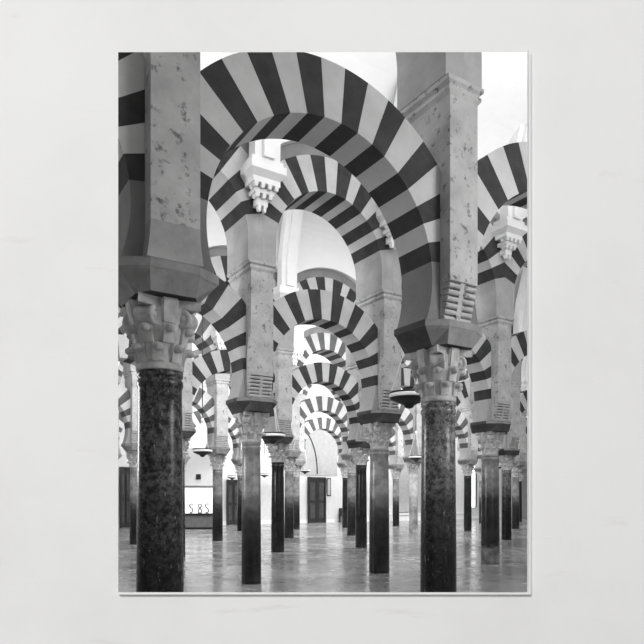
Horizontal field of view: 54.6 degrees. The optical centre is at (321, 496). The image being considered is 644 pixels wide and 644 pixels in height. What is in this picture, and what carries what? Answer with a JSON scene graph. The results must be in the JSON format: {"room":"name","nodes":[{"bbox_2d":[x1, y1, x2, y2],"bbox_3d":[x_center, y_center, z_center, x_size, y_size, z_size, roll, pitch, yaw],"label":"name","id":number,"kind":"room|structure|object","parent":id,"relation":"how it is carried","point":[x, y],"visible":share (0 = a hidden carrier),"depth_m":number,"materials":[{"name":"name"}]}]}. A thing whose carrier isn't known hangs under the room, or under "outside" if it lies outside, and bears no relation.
{"room":"mosque","nodes":[
{"label":"mosque","id":0,"kind":"room"},
{"bbox_2d":[192,343,331,363],"bbox_3d":[3.470,-7.394,35.883,30.480,1.831,1.251,0,0,-33],"label":"wall","id":1,"kind":"structure","parent":0,"point":[313,358],"depth_m":32.71,"materials":[{"name":"white paint"}]},
{"bbox_2d":[118,375,511,523],"bbox_3d":[3.590,-3.310,43.796,56.000,10.000,0.403,0,0,-33],"label":"wall","id":2,"kind":"structure","parent":0,"point":[333,502],"depth_m":40.46,"materials":[{"name":"white paint"}]},
{"bbox_2d":[119,467,129,527],"bbox_3d":[-10.784,0.020,34.255,0.652,3.340,0.100,0,0,-33],"label":"door","id":3,"kind":"structure","parent":2,"relation":"in","point":[124,472],"depth_m":34.22,"materials":[{"name":"grey wood"}]},
{"bbox_2d":[226,480,236,524],"bbox_3d":[-5.364,0.320,37.715,0.856,2.740,0.100,0,0,-33],"label":"door","id":4,"kind":"structure","parent":2,"relation":"in","point":[231,485],"depth_m":37.63,"materials":[{"name":"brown wood"}]},
{"bbox_2d":[118,515,500,527],"bbox_3d":[3.712,1.580,43.606,56.000,0.220,0.070,0,0,-33],"label":"baseboard","id":5,"kind":"structure","parent":2,"relation":"attached to","point":[473,517],"depth_m":41.10,"materials":[{"name":"white paint"}]},
{"bbox_2d":[307,477,325,522],"bbox_3d":[-0.335,0.195,40.923,1.395,2.990,0.100,0,0,-33],"label":"door","id":6,"kind":"structure","parent":2,"relation":"in","point":[316,486],"depth_m":40.91,"materials":[{"name":"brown wood"}]},
{"bbox_2d":[301,429,336,475],"bbox_3d":[-0.148,-3.160,41.105,2.800,3.500,0.095,0,0,-33],"label":"arched panel","id":7,"kind":"object","parent":2,"relation":"attached to","point":[320,446],"visible":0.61,"depth_m":41.19,"materials":[{"name":"white paint"}]},
{"bbox_2d":[399,449,420,511],"bbox_3d":[6.532,-1.320,45.312,3.412,4.780,0.092,0,0,-33],"label":"panel","id":8,"kind":"object","parent":2,"relation":"attached to","point":[404,478],"visible":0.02,"depth_m":44.96,"materials":[{"name":"white paint"}]},
{"bbox_2d":[471,466,476,506],"bbox_3d":[11.588,-1.360,48.544,1.182,4.300,0.080,0,0,-33],"label":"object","id":9,"kind":"structure","parent":2,"relation":"in","point":[474,474],"depth_m":48.77,"materials":[{"name":"white paint"}]},
{"bbox_2d":[0,0,643,643],"bbox_3d":[-4.200,-2.610,2.740,20.400,8.600,0.080,0,0,0],"label":"wall","id":10,"kind":"structure","parent":0,"point":[59,58],"depth_m":2.70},
{"bbox_2d":[116,48,530,593],"bbox_3d":[0.006,-0.754,2.686,1.775,2.342,0.028,0,0,0],"label":"trim","id":11,"kind":"structure","parent":10,"relation":"attached to","point":[529,49],"depth_m":2.67,"materials":[{"name":"white"}]},
{"bbox_2d":[118,517,526,591],"bbox_3d":[5.000,1.790,36.000,100.000,0.200,88.000,0,0,0],"label":"floor","id":12,"kind":"structure","parent":0,"point":[320,557],"depth_m":16.10,"materials":[{"name":"grey stone"}]},
{"bbox_2d":[121,443,136,544],"bbox_3d":[-6.704,-0.100,22.389,0.860,3.580,0.940,0,0,-33],"label":"stone column","id":13,"kind":"structure","parent":12,"relation":"on","point":[130,448],"depth_m":22.21,"materials":[{"name":"grey stone"}]},
{"bbox_2d":[123,369,137,442],"bbox_3d":[-6.704,-3.175,22.389,0.590,2.570,1.034,0,0,-33],"label":"pier","id":14,"kind":"object","parent":13,"relation":"on","point":[130,377],"visible":0.37,"depth_m":21.95,"materials":[{"name":"stone"}]},
{"bbox_2d":[192,312,222,381],"bbox_3d":[-5.368,-5.800,23.242,3.168,2.670,0.950,0,0,-33],"label":"round arch","id":15,"kind":"object","parent":14,"relation":"on","point":[208,346],"visible":0.15,"depth_m":23.43,"materials":[{"name":"stone"}]},
{"bbox_2d":[192,387,213,447],"bbox_3d":[-5.368,-3.080,23.242,2.696,2.380,0.500,0,0,-33],"label":"arch","id":16,"kind":"object","parent":13,"relation":"on","point":[208,401],"visible":0.35,"depth_m":23.67,"materials":[{"name":"stone"}]},
{"bbox_2d":[118,256,218,591],"bbox_3d":[-1.385,-0.100,5.340,0.860,3.580,0.790,0,0,-33],"label":"stone column","id":17,"kind":"structure","parent":12,"relation":"on","point":[159,298],"depth_m":5.16,"materials":[{"name":"stone"}]},
{"bbox_2d":[141,52,203,267],"bbox_3d":[-1.385,-3.175,5.340,0.530,2.570,0.884,0,0,-33],"label":"pier","id":18,"kind":"object","parent":17,"relation":"on","point":[172,79],"visible":0.38,"depth_m":5.00,"materials":[{"name":"stone"}]},
{"bbox_2d":[396,52,463,110],"bbox_3d":[-0.034,-5.824,6.202,3.203,2.717,0.800,0,0,-33],"label":"round arch","id":19,"kind":"object","parent":18,"relation":"on","point":[417,72],"visible":0.18,"depth_m":6.92,"materials":[{"name":"stone"}]},
{"bbox_2d":[185,456,189,470],"bbox_3d":[-6.704,-0.100,29.389,0.860,3.580,0.940,0,0,-33],"label":"stone column","id":20,"kind":"structure","parent":12,"relation":"on","point":[187,458],"depth_m":29.16,"materials":[{"name":"grey stone"}]},
{"bbox_2d":[187,411,238,458],"bbox_3d":[-5.368,-3.080,30.242,2.696,2.380,0.500,0,0,-33],"label":"arch","id":21,"kind":"object","parent":20,"relation":"on","point":[196,416],"visible":0.46,"depth_m":30.63,"materials":[{"name":"stone"}]},
{"bbox_2d":[182,428,195,556],"bbox_3d":[-4.032,-0.100,17.495,0.860,3.580,0.940,0,0,-33],"label":"stone column","id":22,"kind":"structure","parent":12,"relation":"on","point":[187,433],"depth_m":17.41,"materials":[{"name":"stone"}]},
{"bbox_2d":[182,335,194,427],"bbox_3d":[-4.032,-3.175,17.495,0.590,2.570,1.034,0,0,-33],"label":"pier","id":23,"kind":"object","parent":22,"relation":"on","point":[187,375],"visible":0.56,"depth_m":17.16,"materials":[{"name":"stone"}]},
{"bbox_2d":[193,247,284,347],"bbox_3d":[-2.696,-5.800,18.347,3.168,2.670,0.950,0,0,-33],"label":"round arch","id":24,"kind":"object","parent":23,"relation":"on","point":[218,255],"visible":0.13,"depth_m":17.70,"materials":[{"name":"stone"}]},
{"bbox_2d":[191,350,274,431],"bbox_3d":[-2.696,-3.080,18.347,2.696,2.380,0.500,0,0,-33],"label":"arch","id":25,"kind":"object","parent":22,"relation":"on","point":[206,365],"visible":0.3,"depth_m":17.78,"materials":[{"name":"stone"}]},
{"bbox_2d":[185,448,212,528],"bbox_3d":[-6.607,-0.460,32.970,2.300,4.300,0.660,0,0,-7],"label":"wall","id":26,"kind":"structure","parent":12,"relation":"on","point":[199,472],"depth_m":33.03,"materials":[{"name":"white paint"}]},
{"bbox_2d":[208,447,230,540],"bbox_3d":[-4.032,-0.100,24.095,0.860,3.580,0.940,0,0,-33],"label":"stone column","id":27,"kind":"structure","parent":12,"relation":"on","point":[217,457],"depth_m":23.92,"materials":[{"name":"grey stone"}]},
{"bbox_2d":[205,379,229,446],"bbox_3d":[-4.032,-3.175,24.095,0.590,2.570,1.034,0,0,-33],"label":"pier","id":28,"kind":"object","parent":27,"relation":"on","point":[217,389],"visible":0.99,"depth_m":23.71,"materials":[{"name":"stone"}]},
{"bbox_2d":[231,458,241,530],"bbox_3d":[-4.032,-0.100,31.095,0.860,3.580,0.940,0,0,-33],"label":"stone column","id":29,"kind":"structure","parent":12,"relation":"on","point":[237,462],"depth_m":30.91,"materials":[{"name":"stone"}]},
{"bbox_2d":[226,397,276,583],"bbox_3d":[-1.390,-0.100,12.270,0.860,3.580,0.940,0,0,-33],"label":"stone column","id":30,"kind":"structure","parent":12,"relation":"on","point":[250,413],"depth_m":12.10,"materials":[{"name":"grey stone"}]},
{"bbox_2d":[227,259,276,397],"bbox_3d":[-1.390,-3.175,12.270,0.590,2.570,1.034,0,0,-33],"label":"pier","id":31,"kind":"object","parent":30,"relation":"on","point":[252,280],"visible":0.62,"depth_m":11.88,"materials":[{"name":"stone"}]},
{"bbox_2d":[262,143,392,300],"bbox_3d":[-0.054,-5.800,13.123,3.168,2.670,0.950,0,0,-33],"label":"round arch","id":32,"kind":"object","parent":31,"relation":"on","point":[315,182],"visible":0.58,"depth_m":13.03,"materials":[{"name":"stone"}]},
{"bbox_2d":[270,289,377,411],"bbox_3d":[-0.054,-3.080,13.123,2.696,2.380,0.500,0,0,-33],"label":"arch","id":33,"kind":"object","parent":30,"relation":"on","point":[330,311],"visible":0.7,"depth_m":13.19,"materials":[{"name":"stone"}]},
{"bbox_2d":[263,434,293,552],"bbox_3d":[-1.360,-0.100,19.200,0.860,3.580,0.940,0,0,-33],"label":"stone column","id":34,"kind":"structure","parent":12,"relation":"on","point":[277,451],"depth_m":19.02,"materials":[{"name":"black stone"}]},
{"bbox_2d":[273,347,293,434],"bbox_3d":[-1.360,-3.175,19.200,0.590,2.570,1.034,0,0,-33],"label":"pier","id":35,"kind":"object","parent":34,"relation":"on","point":[282,358],"visible":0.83,"depth_m":18.80,"materials":[{"name":"stone"}]},
{"bbox_2d":[290,362,359,439],"bbox_3d":[-0.024,-3.080,20.053,2.696,2.380,0.500,0,0,-33],"label":"arch","id":36,"kind":"object","parent":34,"relation":"on","point":[331,376],"visible":0.7,"depth_m":20.12,"materials":[{"name":"stone"}]},
{"bbox_2d":[284,450,300,537],"bbox_3d":[-1.360,-0.100,25.800,0.860,3.580,0.940,0,0,-33],"label":"stone column","id":37,"kind":"structure","parent":12,"relation":"on","point":[290,461],"depth_m":25.63,"materials":[{"name":"grey stone"}]},
{"bbox_2d":[287,391,300,450],"bbox_3d":[-1.360,-3.175,25.800,0.590,2.570,1.034,0,0,-33],"label":"pier","id":38,"kind":"object","parent":37,"relation":"on","point":[295,426],"visible":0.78,"depth_m":25.44,"materials":[{"name":"stone"}]},
{"bbox_2d":[298,396,350,453],"bbox_3d":[-0.024,-3.080,26.653,2.696,2.380,0.500,0,0,-33],"label":"arch","id":39,"kind":"object","parent":37,"relation":"on","point":[332,407],"visible":0.68,"depth_m":26.63,"materials":[{"name":"stone"}]},
{"bbox_2d":[293,460,305,528],"bbox_3d":[-1.360,-0.100,32.800,0.860,3.580,0.940,0,0,-33],"label":"stone column","id":40,"kind":"structure","parent":12,"relation":"on","point":[299,464],"depth_m":32.62,"materials":[{"name":"grey stone"}]},
{"bbox_2d":[296,420,304,460],"bbox_3d":[-1.360,-3.175,32.800,0.590,2.570,1.034,0,0,-33],"label":"pier","id":41,"kind":"object","parent":40,"relation":"on","point":[302,429],"visible":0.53,"depth_m":32.46,"materials":[{"name":"stone"}]},
{"bbox_2d":[303,417,342,462],"bbox_3d":[-0.024,-3.080,33.653,2.696,2.380,0.500,0,0,-33],"label":"arch","id":42,"kind":"object","parent":40,"relation":"on","point":[329,425],"visible":0.73,"depth_m":33.56,"materials":[{"name":"stone"}]},
{"bbox_2d":[337,462,347,527],"bbox_3d":[1.312,-0.100,34.505,0.860,3.580,0.940,0,0,-33],"label":"stone column","id":43,"kind":"structure","parent":12,"relation":"on","point":[341,465],"depth_m":34.33,"materials":[{"name":"black stone"}]},
{"bbox_2d":[388,429,394,463],"bbox_3d":[2.813,-3.178,35.463,3.086,2.575,0.500,0,0,-33],"label":"arch","id":44,"kind":"object","parent":43,"relation":"on","point":[391,447],"visible":0.26,"depth_m":36.09,"materials":[{"name":"stone"}]},
{"bbox_3d":[1.312,-3.175,34.505,0.590,2.570,1.034,0,0,-33],"label":"pier","id":45,"kind":"object","parent":43,"relation":"on","visible":0},
{"bbox_2d":[301,384,340,401],"bbox_3d":[-0.024,-5.800,33.653,3.168,2.670,0.950,0,0,-33],"label":"round arch","id":46,"kind":"object","parent":45,"relation":"on","point":[305,391],"visible":0.07,"depth_m":32.69,"materials":[{"name":"stone"}]},
{"bbox_2d":[340,453,355,535],"bbox_3d":[1.312,-0.100,27.505,0.860,3.580,0.940,0,0,-33],"label":"stone column","id":47,"kind":"structure","parent":12,"relation":"on","point":[347,458],"depth_m":27.33,"materials":[{"name":"grey stone"}]},
{"bbox_2d":[340,399,351,452],"bbox_3d":[1.312,-3.175,27.505,0.590,2.570,1.034,0,0,-33],"label":"pier","id":48,"kind":"object","parent":47,"relation":"on","point":[340,399],"visible":0.05,"depth_m":27.76,"materials":[{"name":"stone"}]},
{"bbox_2d":[295,327,346,370],"bbox_3d":[-0.024,-5.800,26.653,3.168,2.670,0.950,0,0,-33],"label":"round arch","id":49,"kind":"object","parent":48,"relation":"on","point":[317,340],"visible":0.47,"depth_m":26.23,"materials":[{"name":"stone"}]},
{"bbox_2d":[398,404,412,456],"bbox_3d":[2.813,-3.178,28.463,3.086,2.575,0.500,0,0,-33],"label":"arch","id":50,"kind":"object","parent":47,"relation":"on","point":[405,423],"visible":0.43,"depth_m":29.03,"materials":[{"name":"stone"}]},
{"bbox_2d":[346,439,369,547],"bbox_3d":[1.312,-0.100,20.905,0.860,3.580,0.940,0,0,-33],"label":"stone column","id":51,"kind":"structure","parent":12,"relation":"on","point":[360,448],"depth_m":20.74,"materials":[{"name":"black stone"}]},
{"bbox_2d":[345,362,368,438],"bbox_3d":[1.312,-3.175,20.905,0.590,2.570,1.034,0,0,-33],"label":"pier","id":52,"kind":"object","parent":51,"relation":"on","point":[352,369],"visible":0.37,"depth_m":20.78,"materials":[{"name":"stone"}]},
{"bbox_2d":[285,269,356,364],"bbox_3d":[-0.024,-5.800,20.053,3.168,2.670,0.950,0,0,-33],"label":"round arch","id":53,"kind":"object","parent":52,"relation":"on","point":[320,279],"visible":0.36,"depth_m":19.59,"materials":[{"name":"stone"}]},
{"bbox_2d":[401,368,417,388],"bbox_3d":[2.813,-3.178,21.863,3.086,2.575,0.500,0,0,-33],"label":"arch","id":54,"kind":"object","parent":51,"relation":"on","point":[407,382],"visible":0.08,"depth_m":21.69,"materials":[{"name":"brick"}]},
{"bbox_2d":[357,409,401,573],"bbox_3d":[1.282,-0.100,13.975,0.860,3.580,0.940,0,0,-33],"label":"stone column","id":55,"kind":"structure","parent":12,"relation":"on","point":[378,424],"depth_m":13.78,"materials":[{"name":"grey stone"}]},
{"bbox_2d":[355,289,401,410],"bbox_3d":[1.282,-3.175,13.975,0.590,2.570,1.034,0,0,-33],"label":"pier","id":56,"kind":"object","parent":55,"relation":"on","point":[383,307],"visible":0.44,"depth_m":13.58,"materials":[{"name":"stone"}]},
{"bbox_2d":[393,217,504,320],"bbox_3d":[2.783,-5.897,14.933,3.558,2.865,0.950,0,0,-33],"label":"round arch","id":57,"kind":"object","parent":56,"relation":"on","point":[490,293],"visible":0.11,"depth_m":15.37,"materials":[{"name":"stone"}]},
{"bbox_2d":[398,332,490,421],"bbox_3d":[2.783,-3.178,14.933,3.086,2.575,0.500,0,0,-33],"label":"arch","id":58,"kind":"object","parent":55,"relation":"on","point":[478,367],"visible":0.27,"depth_m":15.54,"materials":[{"name":"stone"}]},
{"bbox_2d":[389,464,403,525],"bbox_3d":[4.313,-0.100,36.421,0.860,3.580,0.940,0,0,-33],"label":"stone column","id":59,"kind":"structure","parent":12,"relation":"on","point":[395,469],"depth_m":36.24,"materials":[{"name":"grey stone"}]},
{"bbox_2d":[392,423,403,463],"bbox_3d":[4.313,-3.175,36.421,0.590,2.570,1.034,0,0,-33],"label":"pier","id":60,"kind":"object","parent":59,"relation":"on","point":[399,451],"visible":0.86,"depth_m":36.01,"materials":[{"name":"stone"}]},
{"bbox_2d":[403,456,420,532],"bbox_3d":[4.313,-0.100,29.421,0.860,3.580,0.940,0,0,-33],"label":"stone column","id":61,"kind":"structure","parent":12,"relation":"on","point":[413,466],"depth_m":29.25,"materials":[{"name":"stone"}]},
{"bbox_2d":[403,403,421,454],"bbox_3d":[4.313,-3.175,29.421,0.590,2.570,1.034,0,0,-33],"label":"pier","id":62,"kind":"object","parent":61,"relation":"on","point":[415,411],"visible":0.4,"depth_m":29.00,"materials":[{"name":"stone"}]},
{"bbox_2d":[456,368,469,408],"bbox_3d":[5.814,-5.897,30.378,3.558,2.865,0.950,0,0,-33],"label":"round arch","id":63,"kind":"object","parent":62,"relation":"on","point":[466,402],"visible":0.02,"depth_m":30.91,"materials":[{"name":"stone"}]},
{"bbox_2d":[455,409,467,458],"bbox_3d":[5.814,-3.178,30.378,3.086,2.575,0.500,0,0,-33],"label":"arch","id":64,"kind":"object","parent":61,"relation":"on","point":[461,423],"visible":0.35,"depth_m":30.95,"materials":[{"name":"stone"}]},
{"bbox_2d":[389,512,463,520],"bbox_3d":[7.781,1.430,45.771,7.312,0.520,0.660,0,0,-33],"label":"stone ledge","id":65,"kind":"object","parent":12,"relation":"on","point":[459,515],"visible":0.36,"depth_m":44.31,"materials":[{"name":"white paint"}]},
{"bbox_2d":[394,319,481,591],"bbox_3d":[1.317,-0.100,7.064,0.860,3.580,0.790,0,0,-33],"label":"stone column","id":66,"kind":"structure","parent":12,"relation":"on","point":[437,350],"depth_m":6.88,"materials":[{"name":"stone"}]},
{"bbox_2d":[200,52,439,328],"bbox_3d":[-0.034,-3.034,6.202,2.791,2.288,0.500,0,0,-33],"label":"arch","id":67,"kind":"object","parent":66,"relation":"on","point":[314,101],"visible":0.81,"depth_m":6.14,"materials":[{"name":"stone"}]},
{"bbox_2d":[400,72,483,322],"bbox_3d":[1.317,-3.175,7.064,0.530,2.570,0.884,0,0,-33],"label":"pier","id":68,"kind":"object","parent":66,"relation":"on","point":[444,116],"visible":0.48,"depth_m":6.73,"materials":[{"name":"stone"}]},
{"bbox_2d":[469,142,526,324],"bbox_3d":[2.817,-3.123,8.022,3.146,2.465,0.500,0,0,-33],"label":"arch","id":69,"kind":"object","parent":66,"relation":"on","point":[502,173],"visible":0.17,"depth_m":7.24,"materials":[{"name":"stone"}]},
{"bbox_2d":[458,459,477,530],"bbox_3d":[7.314,-0.100,31.336,0.860,3.580,0.940,0,0,-33],"label":"stone column","id":70,"kind":"structure","parent":12,"relation":"on","point":[467,465],"depth_m":31.17,"materials":[{"name":"black stone"}]},
{"bbox_2d":[457,407,477,458],"bbox_3d":[7.314,-3.175,31.336,0.590,2.570,1.034,0,0,-33],"label":"pier","id":71,"kind":"object","parent":70,"relation":"on","point":[472,439],"visible":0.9,"depth_m":30.96,"materials":[{"name":"stone"}]},
{"bbox_2d":[474,467,481,522],"bbox_3d":[10.315,-0.100,40.251,0.860,3.580,0.940,0,0,-33],"label":"stone column","id":72,"kind":"structure","parent":12,"relation":"on","point":[477,470],"depth_m":40.13,"materials":[{"name":"grey stone"}]},
{"bbox_2d":[470,420,510,563],"bbox_3d":[4.283,-0.100,15.891,0.860,3.580,0.940,0,0,-33],"label":"stone column","id":73,"kind":"structure","parent":12,"relation":"on","point":[489,433],"depth_m":15.70,"materials":[{"name":"stone"}]},
{"bbox_2d":[470,315,513,420],"bbox_3d":[4.283,-3.175,15.891,0.590,2.570,1.034,0,0,-33],"label":"pier","id":74,"kind":"object","parent":73,"relation":"on","point":[497,329],"visible":0.56,"depth_m":15.49,"materials":[{"name":"stone"}]},
{"bbox_2d":[505,218,526,317],"bbox_3d":[5.784,-5.897,16.848,3.558,2.865,0.950,0,0,-33],"label":"round arch","id":75,"kind":"object","parent":74,"relation":"on","point":[518,259],"visible":0.11,"depth_m":15.64,"materials":[{"name":"stone"}]},
{"bbox_2d":[511,330,526,373],"bbox_3d":[5.784,-3.178,16.848,3.086,2.575,0.500,0,0,-33],"label":"arch","id":76,"kind":"object","parent":73,"relation":"on","point":[518,340],"visible":0.15,"depth_m":16.09,"materials":[{"name":"stone"}]},
{"bbox_2d":[498,448,519,539],"bbox_3d":[7.314,-0.100,24.736,0.860,3.580,0.940,0,0,-33],"label":"stone column","id":77,"kind":"structure","parent":12,"relation":"on","point":[506,455],"depth_m":24.57,"materials":[{"name":"stone"}]},
{"bbox_2d":[507,382,521,448],"bbox_3d":[7.314,-3.175,24.736,0.590,2.570,1.034,0,0,-33],"label":"pier","id":78,"kind":"object","parent":77,"relation":"on","point":[513,436],"visible":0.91,"depth_m":24.32,"materials":[{"name":"stone"}]},
{"bbox_2d":[520,389,526,416],"bbox_3d":[8.815,-3.178,25.693,3.086,2.575,0.500,0,0,-33],"label":"arch","id":79,"kind":"object","parent":77,"relation":"on","point":[523,393],"visible":0.11,"depth_m":24.90,"materials":[{"name":"stone"}]},
{"bbox_2d":[511,461,525,528],"bbox_3d":[10.315,-0.100,33.251,0.860,3.580,0.940,0,0,-33],"label":"stone column","id":80,"kind":"structure","parent":12,"relation":"on","point":[518,465],"depth_m":33.08,"materials":[{"name":"grey stone"}]},
{"bbox_2d":[516,412,526,460],"bbox_3d":[10.315,-3.175,33.251,0.590,2.570,1.034,0,0,-33],"label":"pier","id":81,"kind":"object","parent":80,"relation":"on","point":[522,442],"visible":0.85,"depth_m":32.86,"materials":[{"name":"stone"}]},
{"bbox_2d":[519,469,526,521],"bbox_3d":[13.316,-0.100,42.166,0.860,3.580,0.940,0,0,-33],"label":"stone column","id":82,"kind":"structure","parent":12,"relation":"on","point":[523,471],"depth_m":41.98,"materials":[{"name":"black stone"}]},
{"bbox_2d":[522,465,526,516],"bbox_3d":[17.147,-0.710,52.087,2.700,4.800,0.090,0,0,-33],"label":"panel","id":83,"kind":"object","parent":12,"relation":"on","point":[524,480],"visible":0.04,"depth_m":51.87,"materials":[{"name":"white paint"}]},
{"bbox_3d":[4.318,-0.100,8.979,0.860,3.580,0.790,0,0,-33],"label":"stone column","id":84,"kind":"structure","parent":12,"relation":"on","visible":0},
{"bbox_3d":[4.318,-3.175,8.979,0.530,2.570,0.884,0,0,-33],"label":"pier","id":85,"kind":"object","parent":84,"relation":"on","visible":0},
{"bbox_2d":[464,52,481,87],"bbox_3d":[2.817,-5.912,8.022,3.558,2.895,0.800,0,0,-33],"label":"round arch","id":86,"kind":"object","parent":85,"relation":"on","point":[472,60],"visible":0.02,"depth_m":6.80,"materials":[{"name":"paint"}]},
{"bbox_3d":[-4.062,-0.100,10.565,0.860,3.580,0.940,0,0,-33],"label":"stone column","id":87,"kind":"structure","parent":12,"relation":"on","visible":0},
{"bbox_2d":[118,278,245,399],"bbox_3d":[-2.726,-3.080,11.417,2.696,2.380,0.500,0,0,-33],"label":"arch","id":88,"kind":"object","parent":87,"relation":"on","point":[223,307],"visible":0.43,"depth_m":11.86,"materials":[{"name":"stone"}]},
{"bbox_3d":[4.313,-0.100,22.821,0.860,3.580,0.940,0,0,-33],"label":"stone column","id":89,"kind":"structure","parent":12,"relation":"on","visible":0},
{"bbox_2d":[455,379,506,448],"bbox_3d":[5.814,-3.178,23.778,3.086,2.575,0.500,0,0,-33],"label":"arch","id":90,"kind":"object","parent":89,"relation":"on","point":[465,392],"visible":0.11,"depth_m":23.20,"materials":[{"name":"stone"}]},
{"bbox_3d":[-9.377,-0.100,20.684,0.860,3.580,0.940,0,0,-33],"label":"stone column","id":91,"kind":"structure","parent":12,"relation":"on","visible":0},
{"bbox_2d":[118,382,129,443],"bbox_3d":[-8.040,-3.080,21.537,2.696,2.380,0.500,0,0,-33],"label":"arch","id":92,"kind":"object","parent":91,"relation":"on","point":[123,392],"visible":0.27,"depth_m":21.99,"materials":[{"name":"stone"}]},
{"bbox_3d":[-9.377,-3.175,20.684,0.590,2.570,1.034,0,0,-33],"label":"pier","id":93,"kind":"object","parent":91,"relation":"on","visible":0},
{"bbox_2d":[118,312,135,373],"bbox_3d":[-8.040,-5.800,21.537,3.168,2.670,0.950,0,0,-33],"label":"round arch","id":94,"kind":"object","parent":93,"relation":"on","point":[126,366],"visible":0.02,"depth_m":21.83,"materials":[{"name":"brick"}]},
{"bbox_2d":[207,208,517,322],"bbox_3d":[1.805,-7.394,21.220,20.190,1.831,1.250,0,0,-33],"label":"wall","id":95,"kind":"structure","parent":0,"point":[314,252],"depth_m":19.18,"materials":[{"name":"white paint"}]},
{"bbox_2d":[200,52,526,220],"bbox_3d":[1.611,-7.394,14.185,13.460,1.831,1.250,0,0,-33],"label":"wall","id":96,"kind":"structure","parent":0,"point":[206,60],"depth_m":11.18,"materials":[{"name":"white paint"}]},
{"bbox_2d":[204,52,526,159],"bbox_3d":[2.177,-8.535,11.062,20.460,1.450,4.642,0,0,-33],"label":"ceiling","id":97,"kind":"structure","parent":0,"point":[502,109],"depth_m":13.34,"materials":[{"name":"white paint"}]},
{"bbox_2d":[240,139,286,213],"bbox_3d":[0.057,-7.250,9.817,0.720,3.840,4.732,0,0,-33],"label":"bracket","id":98,"kind":"object","parent":97,"relation":"attached to","point":[263,172],"visible":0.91,"depth_m":11.48,"materials":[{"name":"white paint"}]},
{"bbox_2d":[376,89,396,249],"bbox_3d":[2.729,-7.250,11.522,0.720,3.840,4.732,0,0,-33],"label":"bracket","id":99,"kind":"object","parent":97,"relation":"attached to","point":[389,240],"visible":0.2,"depth_m":13.29,"materials":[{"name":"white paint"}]},
{"bbox_2d":[389,353,420,408],"bbox_3d":[1.729,-5.345,12.400,0.800,7.171,0.800,0,0,0],"label":"lamp","id":100,"kind":"object","parent":97,"relation":"hanging from","point":[408,398],"visible":0.46,"depth_m":12.17,"materials":[{"name":"black metal"}]},
{"bbox_2d":[492,124,526,259],"bbox_3d":[5.730,-7.750,13.438,0.720,3.840,4.732,0,0,-33],"label":"bracket","id":101,"kind":"object","parent":97,"relation":"attached to","point":[509,230],"visible":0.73,"depth_m":15.06,"materials":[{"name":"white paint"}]},
{"bbox_2d":[207,200,523,289],"bbox_3d":[3.678,-8.535,18.950,24.020,1.450,4.642,0,0,-33],"label":"ceiling","id":102,"kind":"structure","parent":0,"point":[314,225],"depth_m":19.14,"materials":[{"name":"white paint"}]},
{"bbox_2d":[262,377,285,443],"bbox_3d":[-1.428,-5.054,18.000,0.760,7.043,0.760,0,0,0],"label":"lamp","id":103,"kind":"object","parent":102,"relation":"hanging from","point":[272,437],"visible":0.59,"depth_m":17.77,"materials":[{"name":"black metal"}]},
{"bbox_2d":[273,209,303,300],"bbox_3d":[0.087,-7.250,16.747,0.720,3.840,4.732,0,0,-33],"label":"bracket","id":104,"kind":"object","parent":102,"relation":"attached to","point":[292,219],"visible":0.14,"depth_m":18.26,"materials":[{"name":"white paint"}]},
{"bbox_2d":[513,267,526,333],"bbox_3d":[8.761,-7.250,22.283,0.720,3.840,4.732,0,0,-33],"label":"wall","id":105,"kind":"structure","parent":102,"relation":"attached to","point":[520,312],"depth_m":23.79,"materials":[{"name":"white paint"}]},
{"bbox_3d":[3.917,-8.535,25.868,30.750,1.450,4.364,0,0,-33],"label":"ceiling","id":106,"kind":"structure","parent":0,"visible":0},
{"bbox_2d":[193,316,211,456],"bbox_3d":[-4.290,-5.129,22.400,0.700,7.392,0.700,0,0,0],"label":"hanging lamp","id":107,"kind":"object","parent":106,"relation":"hanging from","point":[202,452],"visible":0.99,"depth_m":22.34,"materials":[{"name":"black metal"}]},
{"bbox_2d":[211,329,226,349],"bbox_3d":[-2.657,-7.250,21.754,0.720,3.840,4.466,0,0,-33],"label":"bracket","id":108,"kind":"object","parent":106,"relation":"attached to","point":[215,336],"visible":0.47,"depth_m":23.30,"materials":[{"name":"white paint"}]},
{"bbox_2d":[292,325,305,364],"bbox_3d":[0.015,-7.250,23.459,0.720,3.840,4.466,0,0,-33],"label":"bracket","id":109,"kind":"object","parent":106,"relation":"attached to","point":[299,346],"visible":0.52,"depth_m":25.02,"materials":[{"name":"white paint"}]},
{"bbox_2d":[520,355,526,389],"bbox_3d":[11.690,-7.250,30.910,0.720,3.840,4.466,0,0,-33],"label":"wall","id":110,"kind":"structure","parent":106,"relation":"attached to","point":[524,362],"depth_m":32.36,"materials":[{"name":"white paint"}]},
{"bbox_3d":[-4.087,-0.100,3.616,0.860,3.580,0.790,0,0,-33],"label":"stone column","id":111,"kind":"structure","parent":0,"visible":0},
{"bbox_2d":[118,52,144,255],"bbox_3d":[-2.736,-3.034,4.478,2.791,2.288,0.500,0,0,-33],"label":"arch","id":112,"kind":"object","parent":111,"relation":"on","point":[131,65],"visible":0.33,"depth_m":4.98,"materials":[{"name":"stone"}]},
{"bbox_3d":[-6.704,-0.100,15.789,0.860,3.580,0.940,0,0,-33],"label":"stone column","id":113,"kind":"structure","parent":0,"visible":0},
{"bbox_2d":[118,334,135,365],"bbox_3d":[-5.368,-3.080,16.642,2.696,2.380,0.500,0,0,-33],"label":"arch","id":114,"kind":"object","parent":113,"relation":"on","point":[124,342],"visible":0.08,"depth_m":16.46,"materials":[{"name":"brick"}]},
{"bbox_3d":[-4.062,-3.175,10.565,0.590,2.570,1.034,0,0,-33],"label":"pier","id":115,"kind":"object","parent":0,"visible":0},
{"bbox_2d":[208,142,261,273],"bbox_3d":[-2.726,-5.800,11.417,3.168,2.670,0.950,0,0,-33],"label":"round arch","id":116,"kind":"object","parent":115,"relation":"on","point":[229,197],"visible":0.2,"depth_m":11.78,"materials":[{"name":"stone"}]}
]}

